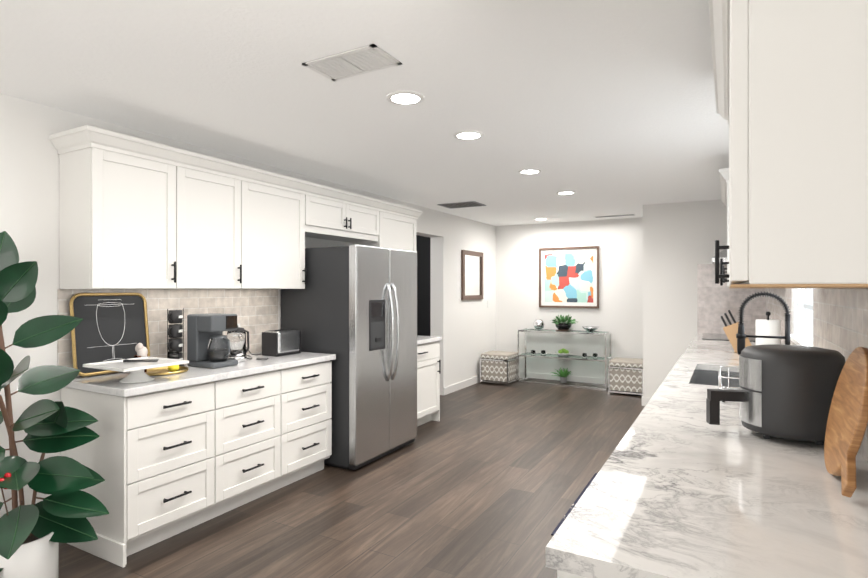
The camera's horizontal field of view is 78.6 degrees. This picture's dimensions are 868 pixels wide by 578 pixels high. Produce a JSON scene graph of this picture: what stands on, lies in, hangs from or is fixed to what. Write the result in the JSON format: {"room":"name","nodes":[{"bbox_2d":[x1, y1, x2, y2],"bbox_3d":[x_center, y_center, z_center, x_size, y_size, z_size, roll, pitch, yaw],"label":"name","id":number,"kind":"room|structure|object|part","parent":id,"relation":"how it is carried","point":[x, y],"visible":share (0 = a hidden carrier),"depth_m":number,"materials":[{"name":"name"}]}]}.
{"room":"kitchen","nodes":[
{"label":"kitchen","id":0,"kind":"room"},
{"bbox_2d":[0,93,495,517],"bbox_3d":[-1.398,0.200,4.588,0.200,2.460,9.900,0,0,29],"label":"wall","id":1,"kind":"structure","parent":0,"point":[465,330],"depth_m":3.02,"materials":[{"name":"white paint"}]},
{"bbox_2d":[56,141,188,288],"bbox_3d":[-1.862,-0.395,3.200,0.332,0.790,0.565,0,0,29],"label":"upper cabinet","id":2,"kind":"object","parent":1,"relation":"attached to","point":[136,213],"depth_m":3.03,"materials":[{"name":"white wood"}]},
{"bbox_2d":[57,289,277,376],"bbox_3d":[-1.306,0.257,4.535,0.010,0.513,3.453,0,0,29],"label":"wall tile","id":3,"kind":"structure","parent":1,"relation":"attached to","point":[255,311],"depth_m":3.77,"materials":[{"name":"beige tile"}]},
{"bbox_2d":[189,161,252,288],"bbox_3d":[-1.631,-0.395,3.616,0.332,0.790,0.625,0,0,29],"label":"upper cabinet","id":4,"kind":"object","parent":1,"relation":"attached to","point":[220,202],"depth_m":3.60,"materials":[{"name":"white wood"}]},
{"bbox_2d":[253,177,308,288],"bbox_3d":[-1.362,-0.395,4.100,0.332,0.790,0.722,0,0,29],"label":"upper cabinet","id":5,"kind":"object","parent":1,"relation":"attached to","point":[280,212],"depth_m":4.08,"materials":[{"name":"white wood"}]},
{"bbox_2d":[309,193,352,240],"bbox_3d":[-1.053,-0.630,4.655,0.332,0.320,0.578,0,0,29],"label":"upper cabinet","id":6,"kind":"object","parent":1,"relation":"attached to","point":[330,218],"depth_m":4.63,"materials":[{"name":"white wood"}]},
{"bbox_2d":[342,201,380,244],"bbox_3d":[-0.823,-0.630,5.070,0.332,0.320,0.578,0,0,29],"label":"upper cabinet","id":7,"kind":"object","parent":1,"relation":"attached to","point":[366,218],"depth_m":5.08,"materials":[{"name":"white wood"}]},
{"bbox_2d":[368,209,416,250],"bbox_3d":[-0.510,-0.395,5.633,0.332,0.790,0.710,0,0,29],"label":"upper cabinet","id":8,"kind":"object","parent":1,"relation":"attached to","point":[398,230],"depth_m":5.54,"materials":[{"name":"white wood"}]},
{"bbox_2d":[443,375,481,394],"bbox_3d":[0.572,1.379,7.915,0.012,0.100,1.811,0,0,29],"label":"baseboard","id":9,"kind":"structure","parent":1,"relation":"attached to","point":[462,385],"depth_m":7.58,"materials":[{"name":"white wood"}]},
{"bbox_2d":[461,250,482,299],"bbox_3d":[0.577,-0.201,7.906,0.029,0.720,0.720,0,0,29],"label":"wall mirror","id":10,"kind":"object","parent":1,"relation":"attached to","point":[471,275],"visible":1,"depth_m":7.88,"materials":[{"name":"brown mirror"}]},
{"bbox_2d":[59,378,644,577],"bbox_3d":[-0.756,1.455,4.231,6.470,0.050,9.900,0,0,29],"label":"floor","id":11,"kind":"structure","parent":0,"point":[485,480],"depth_m":3.47,"materials":[{"name":"brown wood"}]},
{"bbox_2d":[0,231,108,577],"bbox_3d":[-1.925,0.573,2.453,0.622,1.715,0.690,0,0,29],"label":"rubber plant","id":12,"kind":"object","parent":11,"relation":"on","point":[33,535],"visible":1,"depth_m":2.51,"materials":[{"name":"green plant"}]},
{"bbox_2d":[61,381,216,566],"bbox_3d":[-1.736,0.995,3.133,0.617,0.870,0.557,0,0,29],"label":"base cabinet","id":13,"kind":"object","parent":11,"relation":"on","point":[166,464],"depth_m":2.90,"materials":[{"name":"white wood"}]},
{"bbox_2d":[217,369,284,515],"bbox_3d":[-1.468,0.995,3.614,0.617,0.870,0.544,0,0,29],"label":"base cabinet","id":14,"kind":"object","parent":11,"relation":"on","point":[250,408],"depth_m":3.47,"materials":[{"name":"white wood"}]},
{"bbox_2d":[285,360,331,485],"bbox_3d":[-1.204,0.995,4.090,0.617,0.870,0.543,0,0,29],"label":"base cabinet","id":15,"kind":"object","parent":11,"relation":"on","point":[308,388],"depth_m":3.95,"materials":[{"name":"white wood"}]},
{"bbox_2d":[65,352,335,396],"bbox_3d":[-1.459,0.535,3.605,0.642,0.040,1.678,0,0,29],"label":"countertop","id":16,"kind":"structure","parent":15,"relation":"on","point":[109,384],"depth_m":3.16,"materials":[{"name":"grey stone"}]},
{"bbox_2d":[69,292,149,376],"bbox_3d":[-1.960,0.265,3.232,0.075,0.485,0.460,0,0,29],"label":"chalkboard sign","id":17,"kind":"object","parent":16,"relation":"on","point":[111,326],"visible":0.81,"depth_m":3.21,"materials":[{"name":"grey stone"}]},
{"bbox_2d":[83,356,188,382],"bbox_3d":[-1.663,0.462,2.973,0.380,0.104,0.380,0,0,29],"label":"cake stand","id":18,"kind":"object","parent":16,"relation":"on","point":[137,374],"visible":1,"depth_m":2.92,"materials":[{"name":"white ceramic"}]},
{"bbox_2d":[123,359,158,361],"bbox_3d":[-1.646,0.403,2.981,0.180,0.014,0.026,0,0,-6],"label":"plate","id":19,"kind":"object","parent":18,"relation":"on","point":[145,360],"visible":1,"depth_m":2.98,"materials":[{"name":"metal"}]},
{"bbox_2d":[134,343,147,371],"bbox_3d":[-1.787,0.417,3.236,0.078,0.181,0.076,0,0,29],"label":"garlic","id":20,"kind":"object","parent":19,"relation":"on","point":[141,350],"visible":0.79,"depth_m":3.21,"materials":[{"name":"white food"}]},
{"bbox_2d":[145,366,188,375],"bbox_3d":[-1.688,0.506,3.284,0.306,0.016,0.306,0,0,29],"label":"tray","id":21,"kind":"object","parent":16,"relation":"on","point":[159,371],"visible":0.56,"depth_m":3.27,"materials":[{"name":"gold metal"}]},
{"bbox_2d":[167,351,178,358],"bbox_3d":[-1.632,0.450,3.322,0.068,0.115,0.068,0,0,29],"label":"clear tumbler","id":22,"kind":"object","parent":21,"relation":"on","point":[173,354],"visible":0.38,"depth_m":3.30,"materials":[{"name":"clear glass"}]},
{"bbox_2d":[168,365,178,371],"bbox_3d":[-1.595,0.481,3.250,0.053,0.054,0.067,0,0,29],"label":"lemon","id":23,"kind":"object","parent":21,"relation":"on","point":[173,368],"visible":0.71,"depth_m":3.23,"materials":[{"name":"yellow food"}]},
{"bbox_2d":[167,308,183,365],"bbox_3d":[-1.710,0.322,3.490,0.100,0.385,0.122,0,0,29],"label":"mugs","id":24,"kind":"object","parent":16,"relation":"on","point":[175,330],"visible":0.71,"depth_m":3.47,"materials":[{"name":"black ceramic"}]},
{"bbox_2d":[187,313,237,368],"bbox_3d":[-1.483,0.342,3.559,0.260,0.345,0.210,0,0,29],"label":"coffee maker","id":25,"kind":"object","parent":16,"relation":"on","point":[202,329],"visible":0.69,"depth_m":3.50,"materials":[{"name":"grey plastic"}]},
{"bbox_2d":[208,316,236,361],"bbox_3d":[-1.410,0.328,3.534,0.179,0.298,0.163,0,0,29],"label":"carafe","id":26,"kind":"object","parent":25,"relation":"in","point":[218,348],"visible":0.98,"depth_m":3.49,"materials":[{"name":"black glass"}]},
{"bbox_2d":[226,325,249,361],"bbox_3d":[-1.404,0.387,3.816,0.144,0.255,0.189,0,0,29],"label":"kettle","id":27,"kind":"object","parent":16,"relation":"on","point":[238,349],"visible":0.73,"depth_m":3.75,"materials":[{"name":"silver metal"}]},
{"bbox_2d":[246,347,268,359],"bbox_3d":[-1.358,0.411,4.002,0.407,0.206,0.268,0,0,29],"label":"cord","id":28,"kind":"object","parent":16,"relation":"on","point":[257,358],"visible":0.5,"depth_m":3.92,"materials":[{"name":"black plastic"}]},
{"bbox_2d":[262,329,300,356],"bbox_3d":[-1.195,0.418,4.192,0.160,0.192,0.285,0,0,29],"label":"toaster","id":29,"kind":"object","parent":16,"relation":"on","point":[269,343],"visible":0.62,"depth_m":4.08,"materials":[{"name":"black plastic"}]},
{"bbox_2d":[281,244,416,469],"bbox_3d":[-0.698,0.540,4.699,0.876,1.780,0.925,0,0,29],"label":"fridge","id":30,"kind":"object","parent":11,"relation":"on","point":[315,311],"depth_m":4.32,"materials":[{"name":"grey metal"}]},
{"bbox_3d":[-0.411,0.514,4.540,0.078,1.728,0.925,0,0,29],"label":"fridge door","id":31,"kind":"part","parent":30,"relation":"part of","materials":[{"name":"silver metal"}]},
{"bbox_3d":[-0.409,0.365,4.401,0.081,0.829,0.346,0,0,29],"label":"fridge handle","id":32,"kind":"part","parent":30,"relation":"part of","materials":[{"name":"silver metal"}]},
{"bbox_2d":[417,341,440,426],"bbox_3d":[-0.382,0.995,5.532,0.654,0.870,0.789,0,0,29],"label":"base cabinet","id":33,"kind":"object","parent":11,"relation":"on","point":[428,379],"visible":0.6,"depth_m":5.54,"materials":[{"name":"white wood"}]},
{"bbox_2d":[417,335,441,344],"bbox_3d":[-0.385,0.535,5.539,0.642,0.040,0.803,0,0,29],"label":"countertop","id":34,"kind":"structure","parent":33,"relation":"on","point":[424,339],"depth_m":5.53,"materials":[{"name":"grey stone"}]},
{"bbox_2d":[480,357,517,385],"bbox_3d":[1.000,1.240,8.112,0.450,0.377,0.450,0,0,29],"label":"frame","id":35,"kind":"object","parent":11,"relation":"on","point":[507,382],"visible":0.67,"depth_m":7.95,"materials":[{"name":"silver metal"}]},
{"bbox_2d":[482,357,516,381],"bbox_3d":[1.000,1.214,8.112,0.414,0.320,0.414,0,0,29],"label":"ottoman","id":36,"kind":"object","parent":35,"relation":"attached to","point":[494,370],"visible":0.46,"depth_m":7.94,"materials":[{"name":"fabric"}]},
{"bbox_2d":[481,351,517,359],"bbox_3d":[1.000,1.012,8.112,0.442,0.077,0.442,0,0,29],"label":"seat","id":37,"kind":"object","parent":35,"relation":"on","point":[502,355],"visible":0.92,"depth_m":7.97,"materials":[{"name":"fabric"}]},
{"bbox_2d":[551,367,570,382],"bbox_3d":[1.928,1.295,7.992,0.339,0.222,0.406,0,0,29],"label":"potted plant","id":38,"kind":"object","parent":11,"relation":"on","point":[563,376],"visible":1,"depth_m":7.94,"materials":[{"name":"green plant"}]},
{"bbox_2d":[518,328,610,389],"bbox_3d":[1.945,1.029,7.970,1.320,0.800,0.360,0,0,29],"label":"console table","id":39,"kind":"object","parent":11,"relation":"on","point":[526,354],"visible":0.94,"depth_m":7.90,"materials":[{"name":"clear glass"}]},
{"bbox_2d":[533,319,544,329],"bbox_3d":[1.613,0.547,8.154,0.170,0.162,0.170,0,0,29],"label":"vase","id":40,"kind":"object","parent":39,"relation":"on","point":[538,324],"visible":1,"depth_m":8.10,"materials":[{"name":"white metal"}]},
{"bbox_2d":[555,348,571,356],"bbox_3d":[1.945,0.950,7.970,0.250,0.119,0.250,0,0,29],"label":"bowl","id":41,"kind":"object","parent":39,"relation":"on","point":[563,352],"visible":1,"depth_m":7.92,"materials":[{"name":"white ceramic"}]},
{"bbox_2d":[552,314,575,330],"bbox_3d":[1.959,0.503,7.963,0.394,0.250,0.450,0,0,29],"label":"potted plant","id":42,"kind":"object","parent":39,"relation":"on","point":[561,324],"visible":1,"depth_m":7.90,"materials":[{"name":"green plant"}]},
{"bbox_2d":[582,326,598,331],"bbox_3d":[2.295,0.590,7.776,0.250,0.075,0.250,0,0,29],"label":"bowl","id":43,"kind":"object","parent":39,"relation":"on","point":[590,328],"visible":1,"depth_m":7.71,"materials":[{"name":"white metal"}]},
{"bbox_2d":[557,570,586,577],"bbox_3d":[0.667,0.996,1.139,0.672,0.870,0.544,0,0,29],"label":"base cabinet","id":44,"kind":"object","parent":11,"relation":"on","point":[561,574],"depth_m":1.05,"materials":[{"name":"white wood"}]},
{"bbox_2d":[546,333,867,577],"bbox_3d":[1.954,0.643,3.470,0.687,0.256,5.891,0,0,29],"label":"countertop","id":45,"kind":"structure","parent":44,"relation":"on","point":[679,486],"depth_m":1.28,"materials":[{"name":"stone"}]},
{"bbox_2d":[718,366,738,401],"bbox_3d":[1.506,0.456,2.505,0.286,0.117,0.386,0,0,29],"label":"dish rack","id":46,"kind":"object","parent":45,"relation":"on","point":[720,382],"visible":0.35,"depth_m":2.60,"materials":[{"name":"silver metal"}]},
{"bbox_2d":[702,333,755,340],"bbox_3d":[3.166,0.510,5.638,0.540,0.007,0.790,0,0,29],"label":"cooktop","id":47,"kind":"object","parent":45,"relation":"in","point":[712,336],"visible":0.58,"depth_m":5.55,"materials":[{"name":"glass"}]},
{"bbox_2d":[721,310,751,352],"bbox_3d":[2.478,0.343,4.322,0.254,0.342,0.110,0,0,29],"label":"knife block","id":48,"kind":"object","parent":45,"relation":"on","point":[731,330],"visible":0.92,"depth_m":4.30,"materials":[{"name":"brown wood"}]},
{"bbox_2d":[736,291,790,354],"bbox_3d":[1.945,0.264,3.127,0.286,0.501,0.134,0,0,29],"label":"faucet","id":49,"kind":"object","parent":45,"relation":"on","point":[741,335],"visible":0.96,"depth_m":3.11,"materials":[{"name":"black metal"}]},
{"bbox_2d":[756,311,780,344],"bbox_3d":[2.419,0.338,3.840,0.164,0.352,0.164,0,0,29],"label":"paper towel","id":50,"kind":"object","parent":45,"relation":"on","point":[767,327],"visible":0.48,"depth_m":3.78,"materials":[{"name":"white paper"}]},
{"bbox_2d":[740,344,844,444],"bbox_3d":[1.250,0.359,1.858,0.310,0.312,0.310,0,0,29],"label":"air fryer","id":51,"kind":"object","parent":45,"relation":"on","point":[799,383],"visible":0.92,"depth_m":1.73,"materials":[{"name":"grey plastic"}]},
{"bbox_2d":[706,354,761,426],"bbox_3d":[1.076,0.362,1.910,0.169,0.242,0.176,0,0,29],"label":"basket","id":52,"kind":"object","parent":51,"relation":"attached to","point":[750,402],"visible":0.98,"depth_m":1.86,"materials":[{"name":"metal"}]},
{"bbox_2d":[824,347,867,497],"bbox_3d":[1.126,0.336,1.437,0.093,0.355,0.416,0,0,29],"label":"cutting board","id":53,"kind":"object","parent":45,"relation":"on","point":[847,422],"visible":1,"depth_m":1.40,"materials":[{"name":"brown wood"}]},
{"bbox_2d":[551,473,597,535],"bbox_3d":[1.223,1.425,3.452,0.585,0.008,1.180,0,0,29],"label":"kitchen rug","id":54,"kind":"object","parent":11,"relation":"on","point":[571,508],"visible":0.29,"depth_m":3.47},
{"bbox_2d":[608,366,642,395],"bbox_3d":[2.674,1.240,7.296,0.450,0.377,0.450,0,0,29],"label":"frame","id":55,"kind":"object","parent":11,"relation":"on","point":[609,390],"visible":0.46,"depth_m":7.12,"materials":[{"name":"silver metal"}]},
{"bbox_2d":[610,366,641,392],"bbox_3d":[2.674,1.214,7.296,0.414,0.320,0.414,0,0,29],"label":"ottoman","id":56,"kind":"object","parent":55,"relation":"attached to","point":[628,380],"visible":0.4,"depth_m":7.11,"materials":[{"name":"fabric"}]},
{"bbox_2d":[609,357,642,367],"bbox_3d":[2.674,1.012,7.296,0.442,0.077,0.442,0,0,29],"label":"seat","id":57,"kind":"object","parent":55,"relation":"on","point":[626,362],"visible":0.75,"depth_m":7.14,"materials":[{"name":"fabric"}]},
{"bbox_2d":[0,0,729,225],"bbox_3d":[-0.756,-1.070,4.230,6.470,0.080,9.900,0,0,29],"label":"ceiling","id":58,"kind":"structure","parent":0,"point":[603,107],"depth_m":2.74,"materials":[{"name":"white paint"}]},
{"bbox_2d":[302,44,401,80],"bbox_3d":[-0.373,-1.026,2.416,0.400,0.006,0.220,0,0,29],"label":"ceiling vent","id":59,"kind":"object","parent":58,"relation":"in","point":[357,61],"visible":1,"depth_m":2.41,"materials":[{"name":"white metal"}]},
{"bbox_2d":[387,91,423,104],"bbox_3d":[-0.153,-1.025,2.854,0.203,0.007,0.203,0,0,23],"label":"recessed light","id":60,"kind":"object","parent":58,"relation":"in","point":[405,97],"depth_m":2.84,"materials":[{"name":"white"}]},
{"bbox_2d":[437,201,485,208],"bbox_3d":[0.340,-1.026,6.481,0.500,0.007,0.360,0,0,29],"label":"ceiling vent","id":61,"kind":"object","parent":58,"relation":"in","point":[462,204],"visible":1,"depth_m":6.44,"materials":[{"name":"grey metal"}]},
{"bbox_2d":[453,130,483,139],"bbox_3d":[0.231,-1.026,3.545,0.203,0.007,0.203,0,0,23],"label":"recessed light","id":62,"kind":"object","parent":58,"relation":"in","point":[463,135],"depth_m":3.54,"materials":[{"name":"white plastic"}]},
{"bbox_2d":[518,169,541,173],"bbox_3d":[0.838,-1.026,4.638,0.203,0.007,0.203,0,0,23],"label":"recessed light","id":63,"kind":"object","parent":58,"relation":"in","point":[524,171],"depth_m":4.62,"materials":[{"name":"white plastic"}]},
{"bbox_2d":[556,191,575,194],"bbox_3d":[1.411,-1.026,5.669,0.203,0.007,0.203,0,0,23],"label":"recessed light","id":64,"kind":"object","parent":58,"relation":"in","point":[561,192],"depth_m":5.63,"materials":[{"name":"white"}]},
{"bbox_2d":[593,214,635,217],"bbox_3d":[2.540,-1.027,7.455,0.560,0.006,0.150,0,0,29],"label":"ceiling vent","id":65,"kind":"object","parent":58,"relation":"in","point":[615,215],"visible":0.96,"depth_m":7.41,"materials":[{"name":"white metal"}]},
{"bbox_2d":[416,235,429,335],"bbox_3d":[-0.132,0.198,9.358,2.220,2.460,0.150,0,0,29],"label":"window","id":66,"kind":"structure","parent":0,"point":[423,282],"depth_m":9.29,"materials":[{"name":"grey glass"}]},
{"bbox_2d":[496,217,642,378],"bbox_3d":[2.661,0.199,7.909,4.070,2.460,0.150,0,0,29],"label":"wall","id":67,"kind":"structure","parent":0,"point":[618,313],"depth_m":8.11,"materials":[{"name":"white paint"}]},
{"bbox_2d":[519,372,607,383],"bbox_3d":[2.643,1.379,7.826,3.720,0.100,0.013,0,0,29],"label":"baseboard","id":68,"kind":"structure","parent":67,"relation":"attached to","point":[521,374],"depth_m":8.15,"materials":[{"name":"white wood"}]},
{"bbox_2d":[539,246,598,307],"bbox_3d":[2.061,-0.176,8.137,0.920,0.930,0.032,0,0,29],"label":"picture","id":69,"kind":"object","parent":67,"relation":"attached to","point":[568,277],"visible":0.96,"depth_m":8.13,"materials":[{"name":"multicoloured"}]},
{"bbox_2d":[643,199,726,397],"bbox_3d":[3.155,0.199,6.245,1.290,2.460,0.120,0,0,29],"label":"wall","id":70,"kind":"structure","parent":0,"point":[679,238],"depth_m":6.34,"materials":[{"name":"white paint"}]},
{"bbox_2d":[642,396,650,405],"bbox_3d":[2.828,1.379,6.351,0.643,0.100,0.013,0,0,29],"label":"baseboard","id":71,"kind":"structure","parent":70,"relation":"attached to","point":[644,400],"depth_m":6.48,"materials":[{"name":"white"}]},
{"bbox_2d":[697,264,765,334],"bbox_3d":[3.380,0.111,6.045,0.678,0.804,0.010,0,0,29],"label":"wall tile","id":72,"kind":"structure","parent":70,"relation":"attached to","point":[715,302],"depth_m":6.09,"materials":[{"name":"beige tile"}]},
{"bbox_2d":[794,288,867,333],"bbox_3d":[2.007,0.201,2.696,0.150,2.460,9.600,0,0,29],"label":"wall","id":73,"kind":"structure","parent":0,"point":[795,310],"depth_m":3.44,"materials":[{"name":"white paint"}]},
{"bbox_2d":[712,249,726,265],"bbox_3d":[3.251,-0.413,5.629,0.517,0.285,0.856,0,0,29],"label":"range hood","id":74,"kind":"object","parent":73,"relation":"attached to","point":[723,254],"visible":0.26,"depth_m":5.37,"materials":[{"name":"metal"}]},
{"bbox_2d":[723,176,728,286],"bbox_3d":[2.624,-0.420,4.355,0.377,0.800,1.060,0,0,29],"label":"upper cabinet","id":75,"kind":"object","parent":73,"relation":"attached to","point":[724,181],"depth_m":3.98,"materials":[{"name":"white wood"}]},
{"bbox_2d":[717,0,867,287],"bbox_3d":[0.677,-0.412,0.839,0.365,0.813,0.603,0,0,29],"label":"upper cabinet","id":76,"kind":"object","parent":73,"relation":"attached to","point":[791,85],"depth_m":0.63,"materials":[{"name":"white wood"}]},
{"bbox_2d":[790,288,815,346],"bbox_3d":[2.114,-0.125,3.002,0.100,0.890,1.040,0,0,29],"label":"window","id":77,"kind":"structure","parent":73,"relation":"in","point":[805,313],"depth_m":3.08,"materials":[{"name":"white glass"}]},
{"bbox_2d":[766,288,867,462],"bbox_3d":[2.252,0.122,3.304,0.010,0.784,5.891,0,0,29],"label":"wall tile","id":78,"kind":"structure","parent":73,"relation":"attached to","point":[840,320],"depth_m":2.04,"materials":[{"name":"beige tile"}]}
]}

